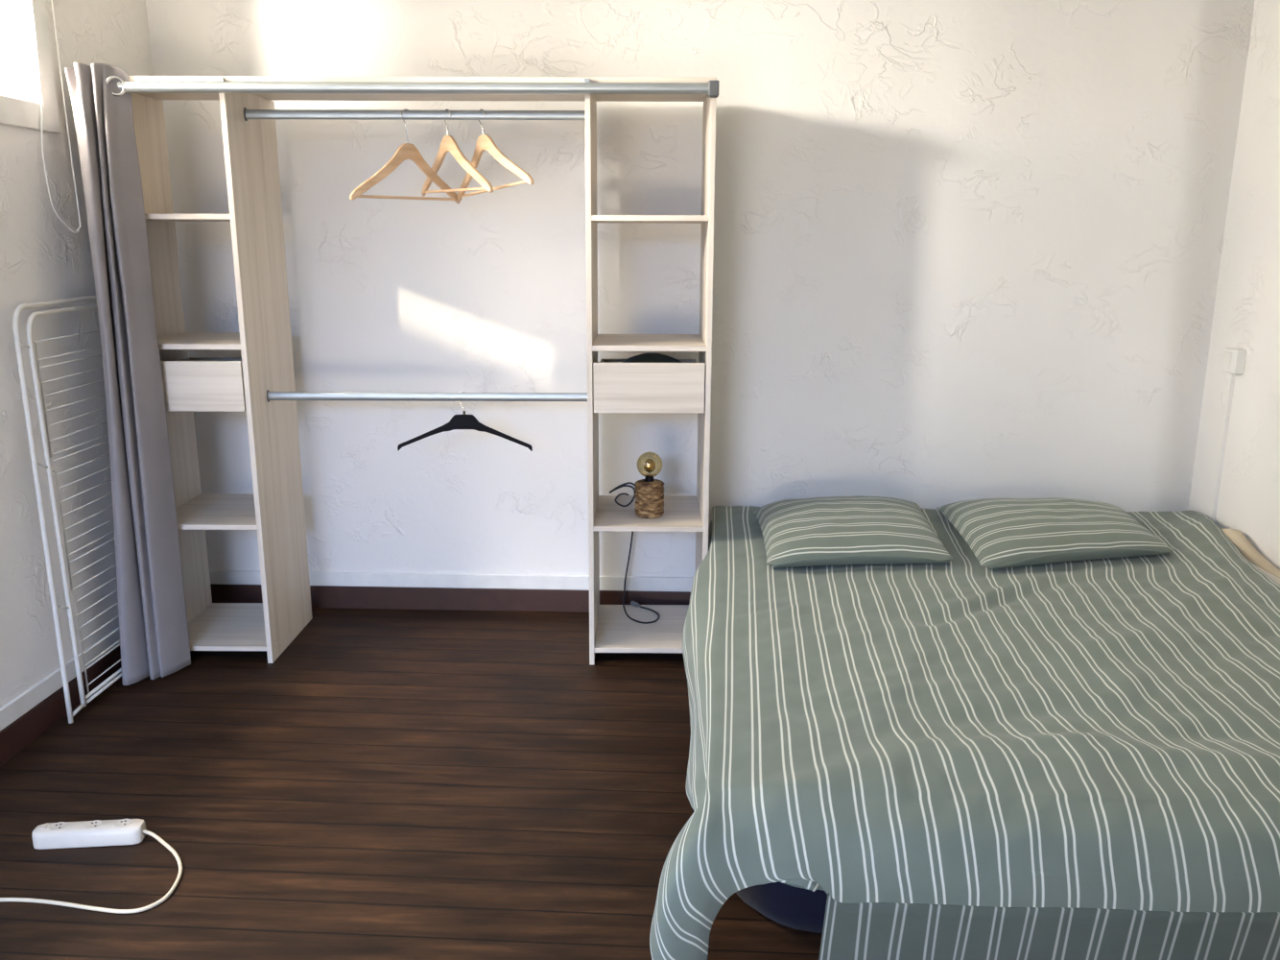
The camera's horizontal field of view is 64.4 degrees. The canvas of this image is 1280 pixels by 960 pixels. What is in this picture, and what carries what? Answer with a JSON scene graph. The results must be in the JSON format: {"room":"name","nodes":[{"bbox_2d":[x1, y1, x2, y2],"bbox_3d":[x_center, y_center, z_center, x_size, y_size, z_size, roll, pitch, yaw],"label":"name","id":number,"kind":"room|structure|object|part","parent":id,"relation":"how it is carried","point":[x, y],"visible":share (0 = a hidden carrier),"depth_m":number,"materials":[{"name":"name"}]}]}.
{"room":"bedroom","nodes":[
{"label":"bedroom","id":0,"kind":"room"},
{"bbox_2d":[0,0,153,708],"bbox_3d":[-1.978,-0.158,1.286,0.200,2.620,5.522,1,13,2],"label":"wall","id":1,"kind":"structure","parent":0,"point":[41,259],"depth_m":3.12,"materials":[{"name":"white paint"}]},
{"bbox_2d":[0,0,61,133],"bbox_3d":[-1.809,-1.382,2.651,0.020,0.834,0.806,1,13,2],"label":"window","id":2,"kind":"structure","parent":1,"relation":"in","point":[13,111],"depth_m":3.03,"materials":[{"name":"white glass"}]},
{"bbox_2d":[30,0,81,232],"bbox_3d":[-1.779,-1.281,3.042,0.038,1.053,0.153,1,13,2],"label":"blind cord","id":3,"kind":"object","parent":2,"relation":"hanging from","point":[32,4],"visible":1,"depth_m":3.08,"materials":[{"name":"white plastic"}]},
{"bbox_2d":[0,626,119,731],"bbox_3d":[-1.880,0.989,1.597,0.020,0.059,5.212,1,13,2],"label":"trim","id":4,"kind":"structure","parent":1,"relation":"attached to","point":[15,708],"depth_m":3.11,"materials":[{"name":"white paint"}]},
{"bbox_2d":[0,644,121,765],"bbox_3d":[-1.878,1.064,1.612,0.024,0.093,5.208,1,13,2],"label":"baseboard","id":5,"kind":"structure","parent":1,"relation":"attached to","point":[37,720],"depth_m":3.11,"materials":[{"name":"brown wood"}]},
{"bbox_2d":[0,607,822,959],"bbox_3d":[0.077,1.174,1.594,4.315,0.100,5.672,1,13,2],"label":"floor","id":6,"kind":"structure","parent":0,"point":[395,784],"depth_m":2.72,"materials":[{"name":"brown wood"}]},
{"bbox_2d":[12,295,121,723],"bbox_3d":[-1.756,0.061,3.278,0.054,1.276,0.599,1,13,2],"label":"drying rack","id":7,"kind":"object","parent":6,"relation":"on","point":[15,320],"visible":0.67,"depth_m":3.08,"materials":[{"name":"white metal"}]},
{"bbox_3d":[-1.752,0.057,3.295,0.048,1.226,0.504,1,13,2],"label":"frame","id":8,"kind":"part","parent":7,"relation":"part of","materials":[{"name":"white metal"}]},
{"bbox_2d":[0,818,182,913],"bbox_3d":[-1.435,0.908,2.384,0.718,0.047,0.333,-1,13,-6],"label":"power strip","id":9,"kind":"object","parent":6,"relation":"on","point":[124,831],"visible":1,"depth_m":2.50,"materials":[{"name":"white plastic"}]},
{"bbox_2d":[48,821,67,829],"bbox_3d":[-1.438,0.855,2.513,0.039,0.001,0.039,1,13,2],"label":"outlet","id":10,"kind":"object","parent":9,"relation":"attached to","point":[60,825],"depth_m":2.51,"materials":[{"name":"white plastic"}]},
{"bbox_2d":[85,819,102,829],"bbox_3d":[-1.354,0.854,2.522,0.039,0.001,0.039,1,13,2],"label":"outlet","id":11,"kind":"object","parent":9,"relation":"attached to","point":[97,823],"depth_m":2.52,"materials":[{"name":"white plastic"}]},
{"bbox_2d":[114,818,132,827],"bbox_3d":[-1.284,0.852,2.528,0.039,0.001,0.039,1,13,2],"label":"outlet","id":12,"kind":"object","parent":9,"relation":"attached to","point":[124,822],"depth_m":2.53,"materials":[{"name":"white plastic"}]},
{"bbox_2d":[117,75,719,663],"bbox_3d":[-0.732,-0.344,3.563,1.945,1.950,0.493,0,13,0],"label":"wardrobe","id":13,"kind":"object","parent":6,"relation":"on","point":[260,382],"visible":0.88,"depth_m":3.50,"materials":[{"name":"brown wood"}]},
{"bbox_2d":[64,62,190,685],"bbox_3d":[-1.665,-0.295,3.262,0.193,1.964,0.207,1,13,2],"label":"curtain","id":14,"kind":"object","parent":13,"relation":"hanging from","point":[154,627],"visible":1,"depth_m":3.23,"materials":[{"name":"grey fabric"}]},
{"bbox_3d":[-1.696,-0.344,3.594,0.018,1.932,0.441,0,13,0],"label":"panel","id":15,"kind":"part","parent":13,"relation":"part of","materials":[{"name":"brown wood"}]},
{"bbox_2d":[144,213,230,221],"bbox_3d":[-1.498,-0.892,3.466,0.375,0.018,0.440,0,13,0],"label":"shelf","id":16,"kind":"object","parent":13,"relation":"attached to","point":[150,217],"depth_m":3.25,"materials":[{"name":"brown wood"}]},
{"bbox_2d":[158,331,240,349],"bbox_3d":[-1.499,-0.488,3.560,0.375,0.018,0.440,0,13,0],"label":"shelf","id":17,"kind":"object","parent":13,"relation":"attached to","point":[166,340],"depth_m":3.45,"materials":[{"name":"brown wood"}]},
{"bbox_3d":[-1.500,-0.312,3.382,0.367,0.166,0.020,0,13,0],"label":"drawer","id":18,"kind":"part","parent":13,"relation":"part of","materials":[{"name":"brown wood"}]},
{"bbox_3d":[-1.500,-0.349,3.586,0.347,0.123,0.392,0,13,0],"label":"drawer","id":19,"kind":"part","parent":13,"relation":"part of","materials":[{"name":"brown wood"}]},
{"bbox_2d":[175,493,256,529],"bbox_3d":[-1.501,0.112,3.701,0.375,0.018,0.440,0,13,0],"label":"shelf","id":20,"kind":"object","parent":13,"relation":"attached to","point":[195,510],"depth_m":3.65,"materials":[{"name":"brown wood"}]},
{"bbox_2d":[187,602,266,650],"bbox_3d":[-1.503,0.544,3.802,0.375,0.018,0.440,0,13,0],"label":"shelf","id":21,"kind":"object","parent":13,"relation":"attached to","point":[213,626],"depth_m":3.76,"materials":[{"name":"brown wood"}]},
{"bbox_3d":[-1.303,-0.343,3.593,0.018,1.932,0.441,0,13,0],"label":"panel","id":22,"kind":"part","parent":13,"relation":"part of","materials":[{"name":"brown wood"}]},
{"bbox_2d":[349,108,460,203],"bbox_3d":[-0.771,-1.071,3.364,0.408,0.293,0.036,-11,17,-40],"label":"wooden hanger","id":23,"kind":"object","parent":13,"relation":"hanging from","point":[406,151],"visible":0.99,"depth_m":3.34,"materials":[{"name":"brown wood"}]},
{"bbox_3d":[-0.744,-1.206,3.129,1.911,0.033,0.033,0,13,0],"label":"curtain rail","id":24,"kind":"part","parent":13,"relation":"part of","materials":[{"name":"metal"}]},
{"bbox_3d":[-0.732,-1.194,3.326,1.118,0.030,0.016,0,13,0],"label":"hanging rail","id":25,"kind":"part","parent":13,"relation":"part of","materials":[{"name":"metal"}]},
{"bbox_3d":[-0.735,-0.290,3.538,1.118,0.030,0.016,0,13,0],"label":"hanging rail","id":26,"kind":"part","parent":13,"relation":"part of","materials":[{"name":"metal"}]},
{"bbox_2d":[421,108,493,195],"bbox_3d":[-0.623,-1.083,3.360,0.036,0.268,0.408,-12,18,-42],"label":"wooden hanger","id":27,"kind":"object","parent":13,"relation":"hanging from","point":[448,143],"visible":1,"depth_m":3.33,"materials":[{"name":"brown wood"}]},
{"bbox_2d":[397,391,532,450],"bbox_3d":[-0.616,-0.205,3.557,0.474,0.211,0.012,0,13,0],"label":"hanger","id":28,"kind":"object","parent":13,"relation":"hanging from","point":[458,421],"visible":1,"depth_m":3.56,"materials":[{"name":"plastic"}]},
{"bbox_2d":[457,108,533,201],"bbox_3d":[-0.493,-1.069,3.343,0.036,0.286,0.406,-13,18,-43],"label":"wooden hanger","id":29,"kind":"object","parent":13,"relation":"hanging from","point":[485,142],"visible":0.96,"depth_m":3.32,"materials":[{"name":"brown wood"}]},
{"bbox_3d":[-0.166,-0.338,3.589,0.018,1.932,0.441,0,13,0],"label":"panel","id":30,"kind":"part","parent":13,"relation":"part of","materials":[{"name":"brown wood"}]},
{"bbox_2d":[609,450,663,623],"bbox_3d":[-0.011,0.201,3.773,0.203,0.676,0.360,1,13,2],"label":"table lamp","id":31,"kind":"object","parent":13,"relation":"on","point":[649,491],"visible":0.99,"depth_m":3.58,"materials":[{"name":"brown wicker"}]},
{"bbox_2d":[644,474,654,481],"bbox_3d":[0.034,-0.006,3.593,0.033,0.020,0.033,1,13,2],"label":"socket","id":32,"kind":"object","parent":31,"relation":"attached to","point":[649,478],"depth_m":3.58,"materials":[{"name":"black plastic"}]},
{"bbox_3d":[0.034,-0.054,3.582,0.091,0.092,0.091,1,13,2],"label":"bulb","id":33,"kind":"part","parent":31,"relation":"part of","materials":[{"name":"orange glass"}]},
{"bbox_2d":[593,604,688,652],"bbox_3d":[0.028,0.551,3.797,0.375,0.018,0.440,0,13,0],"label":"shelf","id":34,"kind":"object","parent":13,"relation":"attached to","point":[615,631],"depth_m":3.76,"materials":[{"name":"beige wood"}]},
{"bbox_2d":[593,495,703,531],"bbox_3d":[0.029,0.118,3.695,0.375,0.018,0.440,0,13,0],"label":"shelf","id":35,"kind":"object","parent":13,"relation":"attached to","point":[681,512],"depth_m":3.60,"materials":[{"name":"beige wood"}]},
{"bbox_3d":[0.031,-0.343,3.580,0.347,0.123,0.392,0,13,0],"label":"drawer","id":36,"kind":"part","parent":13,"relation":"part of","materials":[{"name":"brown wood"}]},
{"bbox_2d":[592,333,706,351],"bbox_3d":[0.031,-0.482,3.555,0.375,0.018,0.440,0,13,0],"label":"shelf","id":37,"kind":"object","parent":13,"relation":"attached to","point":[600,342],"depth_m":3.43,"materials":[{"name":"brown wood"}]},
{"bbox_3d":[0.030,-0.305,3.377,0.367,0.166,0.020,0,13,0],"label":"drawer","id":38,"kind":"part","parent":13,"relation":"part of","materials":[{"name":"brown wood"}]},
{"bbox_2d":[591,214,709,223],"bbox_3d":[0.033,-0.886,3.460,0.375,0.018,0.440,0,13,0],"label":"shelf","id":39,"kind":"object","parent":13,"relation":"attached to","point":[595,219],"depth_m":3.25,"materials":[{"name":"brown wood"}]},
{"bbox_2d":[622,353,682,362],"bbox_3d":[0.047,-0.365,3.571,0.305,0.158,0.306,1,13,2],"label":"folded cloth","id":40,"kind":"object","parent":13,"relation":"in","point":[645,357],"visible":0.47,"depth_m":3.51,"materials":[{"name":"fabric"}]},
{"bbox_3d":[0.227,-0.336,3.587,0.018,1.932,0.441,0,13,0],"label":"panel","id":41,"kind":"part","parent":13,"relation":"part of","materials":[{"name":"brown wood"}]},
{"bbox_2d":[735,880,827,932],"bbox_3d":[0.476,0.841,2.352,0.550,0.205,0.399,1,13,2],"label":"bag","id":42,"kind":"object","parent":6,"relation":"on","point":[785,904],"visible":0.09,"depth_m":2.19,"materials":[{"name":"blue fabric"}]},
{"bbox_3d":[1.136,0.648,3.008,1.795,0.285,2.045,1,13,2],"label":"bed base","id":43,"kind":"object","parent":6,"relation":"on","visible":0},
{"bbox_2d":[649,505,1279,959],"bbox_3d":[1.067,0.548,2.875,2.013,0.437,2.256,1,13,2],"label":"duvet","id":44,"kind":"object","parent":43,"relation":"on","point":[1078,759],"visible":0.88,"depth_m":2.04,"materials":[{"name":"green fabric"}]},
{"bbox_2d":[753,495,954,567],"bbox_3d":[0.731,0.147,3.512,0.642,0.101,0.777,1,13,2],"label":"pillow","id":45,"kind":"object","parent":44,"relation":"on","point":[857,529],"visible":1,"depth_m":3.32,"materials":[{"name":"green fabric"}]},
{"bbox_2d":[936,497,1172,568],"bbox_3d":[1.437,0.158,3.488,0.720,0.095,0.735,1,13,2],"label":"pillow","id":46,"kind":"object","parent":44,"relation":"on","point":[1001,533],"visible":1,"depth_m":3.37,"materials":[{"name":"green fabric"}]},
{"bbox_2d":[1254,564,1279,584],"bbox_3d":[1.139,0.441,2.959,1.790,0.139,2.045,1,13,2],"label":"mattress","id":47,"kind":"object","parent":43,"relation":"on","point":[1275,579],"visible":0.02,"depth_m":3.24,"materials":[{"name":"white fabric"}]},
{"bbox_2d":[1222,528,1279,578],"bbox_3d":[2.062,0.352,3.275,0.080,0.222,0.950,1,13,2],"label":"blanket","id":48,"kind":"object","parent":47,"relation":"on","point":[1236,536],"visible":0.24,"depth_m":3.44,"materials":[{"name":"beige fabric"}]},
{"bbox_2d":[145,0,1255,576],"bbox_3d":[0.184,-0.760,3.887,4.315,2.620,0.220,1,13,2],"label":"wall","id":49,"kind":"structure","parent":0,"point":[964,249],"depth_m":3.77,"materials":[{"name":"white paint"}]},
{"bbox_2d":[210,583,690,612],"bbox_3d":[0.177,0.489,4.096,3.915,0.093,0.044,1,13,2],"label":"baseboard","id":50,"kind":"structure","parent":49,"relation":"attached to","point":[321,596],"depth_m":4.11,"materials":[{"name":"brown wood"}]},
{"bbox_2d":[209,569,693,591],"bbox_3d":[0.177,0.414,4.080,3.915,0.059,0.040,1,13,2],"label":"trim","id":51,"kind":"structure","parent":49,"relation":"attached to","point":[217,577],"depth_m":4.09,"materials":[{"name":"white paint"}]},
{"bbox_2d":[1187,0,1279,568],"bbox_3d":[2.134,-0.108,1.135,0.200,2.620,5.522,1,13,2],"label":"wall","id":52,"kind":"structure","parent":0,"point":[1246,310],"depth_m":3.54,"materials":[{"name":"white paint"}]},
{"bbox_2d":[1208,372,1234,521],"bbox_3d":[2.122,0.028,3.743,0.015,0.850,0.022,1,13,2],"label":"cable conduit","id":53,"kind":"object","parent":52,"relation":"attached to","point":[1231,376],"visible":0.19,"depth_m":3.70,"materials":[{"name":"white paint"}]},
{"bbox_2d":[1221,347,1246,374],"bbox_3d":[2.110,-0.423,3.618,0.040,0.084,0.088,1,13,2],"label":"wall switch","id":54,"kind":"object","parent":52,"relation":"attached to","point":[1234,359],"visible":1,"depth_m":3.59,"materials":[{"name":"white plastic"}]}
]}

